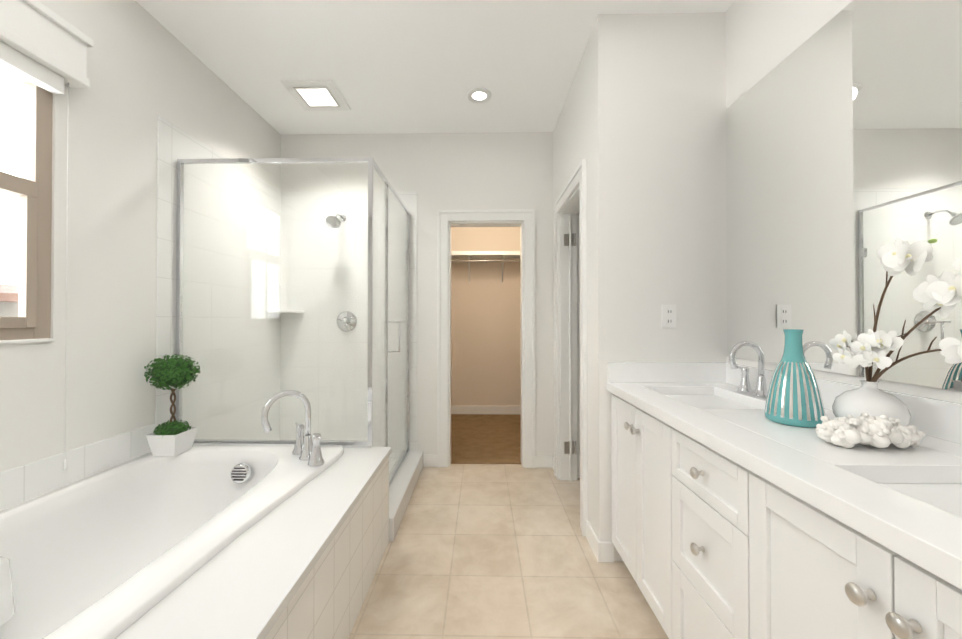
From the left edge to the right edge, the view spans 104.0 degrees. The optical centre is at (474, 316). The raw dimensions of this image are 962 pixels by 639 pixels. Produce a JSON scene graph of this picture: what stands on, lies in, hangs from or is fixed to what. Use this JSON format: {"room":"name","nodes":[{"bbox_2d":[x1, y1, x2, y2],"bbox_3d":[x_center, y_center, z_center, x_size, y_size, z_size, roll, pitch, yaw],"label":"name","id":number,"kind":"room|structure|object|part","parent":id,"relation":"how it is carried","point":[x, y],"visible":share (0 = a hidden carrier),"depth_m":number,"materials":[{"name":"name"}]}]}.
{"room":"bathroom","nodes":[
{"label":"bathroom","id":0,"kind":"room"},
{"bbox_2d":[0,0,280,471],"bbox_3d":[-1.732,-0.164,0.797,0.120,2.770,4.940,0,0,1],"label":"wall","id":1,"kind":"structure","parent":0,"point":[145,68],"depth_m":1.70,"materials":[{"name":"white paint"}]},
{"bbox_2d":[0,66,52,339],"bbox_3d":[-1.695,-0.426,1.146,0.064,1.040,0.675,0,0,1],"label":"window","id":2,"kind":"structure","parent":1,"relation":"in","point":[31,189],"depth_m":1.43,"materials":[{"name":"beige plastic"}]},
{"bbox_2d":[0,338,54,343],"bbox_3d":[-1.718,0.088,1.143,0.131,0.013,0.673,0,0,1],"label":"window sill","id":3,"kind":"structure","parent":1,"relation":"attached to","point":[27,340],"depth_m":1.39,"materials":[{"name":"white paint"}]},
{"bbox_2d":[0,0,92,93],"bbox_3d":[-1.619,-1.009,1.145,0.088,0.265,0.805,0,0,1],"label":"blind valance","id":4,"kind":"object","parent":1,"relation":"attached to","point":[43,46],"visible":1,"depth_m":1.38,"materials":[{"name":"white paint"}]},
{"bbox_2d":[63,82,68,469],"bbox_3d":[-1.628,-0.163,1.500,0.014,1.550,0.013,0,0,1],"label":"blind cord","id":5,"kind":"object","parent":4,"relation":"hanging from","point":[65,463],"visible":1,"depth_m":1.50,"materials":[{"name":"white fabric"}]},
{"bbox_2d":[0,423,155,510],"bbox_3d":[-1.662,0.633,1.090,0.007,0.180,1.700,0,0,1],"label":"wall tile","id":6,"kind":"structure","parent":1,"relation":"attached to","point":[22,483],"depth_m":1.53,"materials":[{"name":"white tile"}]},
{"bbox_2d":[155,115,280,439],"bbox_3d":[-1.634,0.095,2.544,0.008,2.280,1.200,0,0,1],"label":"shower wall tile","id":7,"kind":"structure","parent":1,"relation":"attached to","point":[174,143],"depth_m":2.41,"materials":[{"name":"white tile"}]},
{"bbox_2d":[281,132,578,454],"bbox_3d":[0.284,-0.145,3.169,3.820,2.770,0.120,0,0,1],"label":"wall","id":8,"kind":"structure","parent":0,"point":[480,171],"depth_m":3.12,"materials":[{"name":"white paint"}]},
{"bbox_2d":[267,310,303,312],"bbox_3d":[-1.520,-0.040,3.034,0.200,0.018,0.200,0,0,1],"label":"corner shelf","id":9,"kind":"object","parent":8,"relation":"attached to","point":[279,311],"depth_m":2.97,"materials":[{"name":"white ceramic"}]},
{"bbox_2d":[280,192,416,458],"bbox_3d":[-1.048,0.100,3.129,1.142,2.280,0.008,0,0,1],"label":"shower wall tile","id":10,"kind":"structure","parent":8,"relation":"attached to","point":[409,200],"depth_m":3.13,"materials":[{"name":"white tile"}]},
{"bbox_2d":[326,213,345,227],"bbox_3d":[-1.099,-0.774,3.008,0.116,0.154,0.248,0,0,1],"label":"shower head","id":11,"kind":"object","parent":10,"relation":"attached to","point":[337,221],"depth_m":2.93},
{"bbox_2d":[336,311,356,331],"bbox_3d":[-1.062,0.040,3.094,0.170,0.170,0.061,0,0,1],"label":"shower valve","id":12,"kind":"object","parent":10,"relation":"attached to","point":[342,322],"depth_m":3.11,"materials":[{"name":"silver metal"}]},
{"bbox_2d":[437,209,534,467],"bbox_3d":[0.097,0.180,3.161,0.805,2.120,0.158,0,0,1],"label":"door frame","id":13,"kind":"structure","parent":8,"relation":"attached to","point":[524,220],"depth_m":3.09,"materials":[{"name":"white paint"}]},
{"bbox_2d":[136,0,734,134],"bbox_3d":[0.195,-1.592,1.632,3.940,0.100,6.660,0,0,1],"label":"ceiling","id":14,"kind":"structure","parent":0,"point":[405,66],"depth_m":2.20,"materials":[{"name":"white paint"}]},
{"bbox_2d":[281,80,350,110],"bbox_3d":[-1.087,-1.525,2.606,0.340,0.018,0.340,0,0,1],"label":"recessed light","id":15,"kind":"object","parent":14,"relation":"in","point":[316,95],"visible":0.98,"depth_m":2.58,"materials":[{"name":"white paint"}]},
{"bbox_2d":[467,88,491,102],"bbox_3d":[0.033,-1.528,2.605,0.170,0.012,0.170,0,0,1],"label":"recessed light","id":16,"kind":"object","parent":14,"relation":"in","point":[479,95],"visible":1,"depth_m":2.60,"materials":[{"name":"white paint"}]},
{"bbox_2d":[451,414,520,463],"bbox_3d":[0.042,1.295,4.052,2.500,0.104,1.780,0,0,1],"label":"floor","id":17,"kind":"structure","parent":0,"point":[485,438],"depth_m":3.81,"materials":[{"name":"brown wood"}]},
{"bbox_2d":[451,227,520,405],"bbox_3d":[0.058,-0.131,4.894,2.740,2.770,0.120,0,0,1],"label":"wall","id":18,"kind":"structure","parent":0,"point":[485,336],"depth_m":4.81,"materials":[{"name":"beige paint"}]},
{"bbox_2d":[451,251,519,282],"bbox_3d":[0.052,-0.599,4.625,2.490,0.342,0.415,0,0,1],"label":"shelf","id":19,"kind":"object","parent":18,"relation":"attached to","point":[469,255],"visible":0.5,"depth_m":4.48,"materials":[{"name":"white paint"}]},
{"bbox_2d":[451,406,520,413],"bbox_3d":[0.056,1.196,4.815,2.500,0.106,0.015,0,0,1],"label":"baseboard","id":20,"kind":"structure","parent":18,"relation":"attached to","point":[485,409],"depth_m":4.81,"materials":[{"name":"white paint"}]},
{"bbox_2d":[348,464,668,638],"bbox_3d":[0.177,1.270,0.719,3.940,0.100,4.880,0,0,1],"label":"floor","id":21,"kind":"structure","parent":0,"point":[488,551],"depth_m":1.81,"materials":[{"name":"tile"}]},
{"bbox_2d":[0,443,391,638],"bbox_3d":[-1.066,0.950,1.142,1.192,0.547,1.843,0,0,1],"label":"bathtub","id":22,"kind":"object","parent":21,"relation":"on","point":[231,541],"visible":0.88,"depth_m":1.36,"materials":[{"name":"white ceramic"}]},
{"bbox_2d":[144,354,199,455],"bbox_3d":[-1.515,0.435,1.888,0.229,0.492,0.227,0,0,1],"label":"topiary plant","id":23,"kind":"object","parent":22,"relation":"on","point":[175,437],"visible":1,"depth_m":1.84,"materials":[{"name":"green plant"}]},
{"bbox_2d":[261,390,324,466],"bbox_3d":[-0.815,0.511,1.797,0.270,0.340,0.270,0,0,1],"label":"tub faucet","id":24,"kind":"object","parent":22,"relation":"on","point":[307,447],"visible":1,"depth_m":1.77,"materials":[{"name":"silver metal"}]},
{"bbox_2d":[389,451,422,541],"bbox_3d":[-0.519,1.171,2.583,0.175,0.130,1.059,0,0,1],"label":"sill","id":25,"kind":"structure","parent":21,"relation":"on","point":[402,485],"depth_m":2.47,"materials":[{"name":"white stone"}]},
{"bbox_2d":[175,157,409,486],"bbox_3d":[-1.062,0.119,2.585,1.132,1.970,1.073,0,0,1],"label":"shower enclosure","id":26,"kind":"object","parent":25,"relation":"on","point":[388,188],"visible":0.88,"depth_m":2.07,"materials":[{"name":"clear glass"}]},
{"bbox_2d":[608,390,961,638],"bbox_3d":[0.936,0.791,0.762,0.620,0.860,2.248,0,0,1],"label":"bathroom vanity","id":27,"kind":"object","parent":21,"relation":"on","point":[736,514],"depth_m":0.92,"materials":[{"name":"white paint"}]},
{"bbox_2d":[606,382,961,577],"bbox_3d":[0.945,0.341,0.766,0.603,0.040,2.248,0,0,1],"label":"countertop","id":28,"kind":"structure","parent":27,"relation":"on","point":[828,473],"depth_m":0.83,"materials":[{"name":"white stone"}]},
{"bbox_2d":[658,390,764,409],"bbox_3d":[0.958,0.436,1.546,0.346,0.162,0.466,0,0,1],"label":"sink","id":29,"kind":"object","parent":28,"relation":"in","point":[695,397],"depth_m":1.67,"materials":[{"name":"white ceramic"}]},
{"bbox_2d":[729,341,767,396],"bbox_3d":[1.129,0.213,1.544,0.158,0.226,0.290,0,0,1],"label":"vanity faucet","id":30,"kind":"object","parent":28,"relation":"on","point":[761,390],"visible":0.79,"depth_m":1.54,"materials":[{"name":"silver metal"}]},
{"bbox_2d":[764,329,824,427],"bbox_3d":[0.981,0.181,1.154,0.144,0.283,0.144,0,0,1],"label":"vase","id":31,"kind":"object","parent":28,"relation":"on","point":[794,398],"visible":1,"depth_m":1.12,"materials":[{"name":"ceramic"}]},
{"bbox_2d":[815,412,924,447],"bbox_3d":[0.987,0.280,0.940,0.229,0.081,0.128,0,0,1],"label":"decor","id":32,"kind":"object","parent":28,"relation":"on","point":[865,428],"visible":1,"depth_m":0.91,"materials":[{"name":"white"}]},
{"bbox_2d":[830,238,961,425],"bbox_3d":[1.108,0.062,0.931,0.171,0.518,0.425,0,0,1],"label":"vase","id":33,"kind":"object","parent":28,"relation":"on","point":[943,291],"visible":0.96,"depth_m":0.97,"materials":[{"name":"white ceramic"}]},
{"bbox_2d":[866,474,961,513],"bbox_3d":[0.940,0.428,0.586,0.346,0.162,0.466,0,0,1],"label":"sink","id":34,"kind":"object","parent":28,"relation":"in","point":[947,492],"depth_m":0.79,"materials":[{"name":"white ceramic"}]},
{"bbox_2d":[553,14,622,560],"bbox_3d":[0.702,-0.150,2.501,0.120,2.770,1.200,0,0,1],"label":"wall","id":35,"kind":"structure","parent":0,"point":[588,126],"depth_m":1.91,"materials":[{"name":"white paint"}]},
{"bbox_2d":[423,454,613,562],"bbox_3d":[-0.498,1.171,0.763,2.348,0.100,4.700,0,0,1],"label":"baseboard","id":36,"kind":"structure","parent":35,"relation":"attached to","point":[603,551],"depth_m":2.02,"materials":[{"name":"white paint"}]},
{"bbox_2d":[554,159,587,536],"bbox_3d":[0.693,0.175,2.528,0.158,2.120,0.840,0,0,1],"label":"door frame","id":37,"kind":"structure","parent":35,"relation":"attached to","point":[565,365],"depth_m":2.84,"materials":[{"name":"white paint"}]},
{"bbox_2d":[564,216,579,477],"bbox_3d":[1.057,0.227,2.841,0.757,1.998,0.098,0,0,1],"label":"room door","id":38,"kind":"structure","parent":35,"relation":"in","point":[578,338],"depth_m":2.86,"materials":[{"name":"white paint"}]},
{"bbox_3d":[0.722,0.203,2.838,0.088,1.664,0.012,0,0,1],"label":"door jamb hinges","id":39,"kind":"part","parent":38,"relation":"part of","materials":[{"name":"white wood"}]},
{"bbox_2d":[607,362,725,381],"bbox_3d":[0.969,0.280,1.880,0.598,0.100,0.020,0,0,1],"label":"backsplash","id":40,"kind":"structure","parent":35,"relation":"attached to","point":[616,371],"depth_m":1.87,"materials":[{"name":"white stone"}]},
{"bbox_2d":[622,12,726,361],"bbox_3d":[1.461,-0.155,1.946,1.420,2.770,0.120,0,0,1],"label":"wall","id":41,"kind":"structure","parent":0,"point":[674,146],"depth_m":1.90,"materials":[{"name":"white paint"}]},
{"bbox_2d":[662,305,675,327],"bbox_3d":[0.980,-0.003,1.889,0.070,0.115,0.008,0,0,1],"label":"electrical outlet plate","id":42,"kind":"object","parent":41,"relation":"attached to","point":[668,316],"visible":1,"depth_m":1.89,"materials":[{"name":"white plastic"}]},
{"bbox_2d":[725,0,852,108],"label":"wall","id":43,"kind":"structure","parent":0,"point":[764,38],"depth_m":1.64,"materials":[{"name":"white paint"}]},
{"bbox_2d":[726,0,961,391],"bbox_3d":[1.236,-0.433,0.289,0.006,1.240,3.194,0,0,1],"label":"mirror","id":44,"kind":"object","parent":43,"relation":"attached to","point":[843,145],"visible":1,"depth_m":1.25,"materials":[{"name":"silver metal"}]},
{"bbox_2d":[726,362,961,441],"bbox_3d":[1.236,0.271,0.751,0.020,0.100,2.228,0,0,1],"label":"backsplash","id":45,"kind":"structure","parent":0,"relation":"attached to","point":[940,418],"depth_m":1.04,"materials":[{"name":"white stone"}]},
{"bbox_2d":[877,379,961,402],"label":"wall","id":46,"kind":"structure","parent":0,"point":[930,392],"depth_m":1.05,"materials":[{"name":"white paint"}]},
{"label":"outside","id":47,"kind":"structure","parent":0,"visible":0},
{"bbox_2d":[0,284,17,316],"bbox_3d":[-12.392,1.701,7.639,7.800,5.150,13.800,0,0,1],"label":"neighbouring house","id":48,"kind":"structure","parent":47,"point":[4,305],"depth_m":7.16,"materials":[{"name":"grey paint"}]}
]}

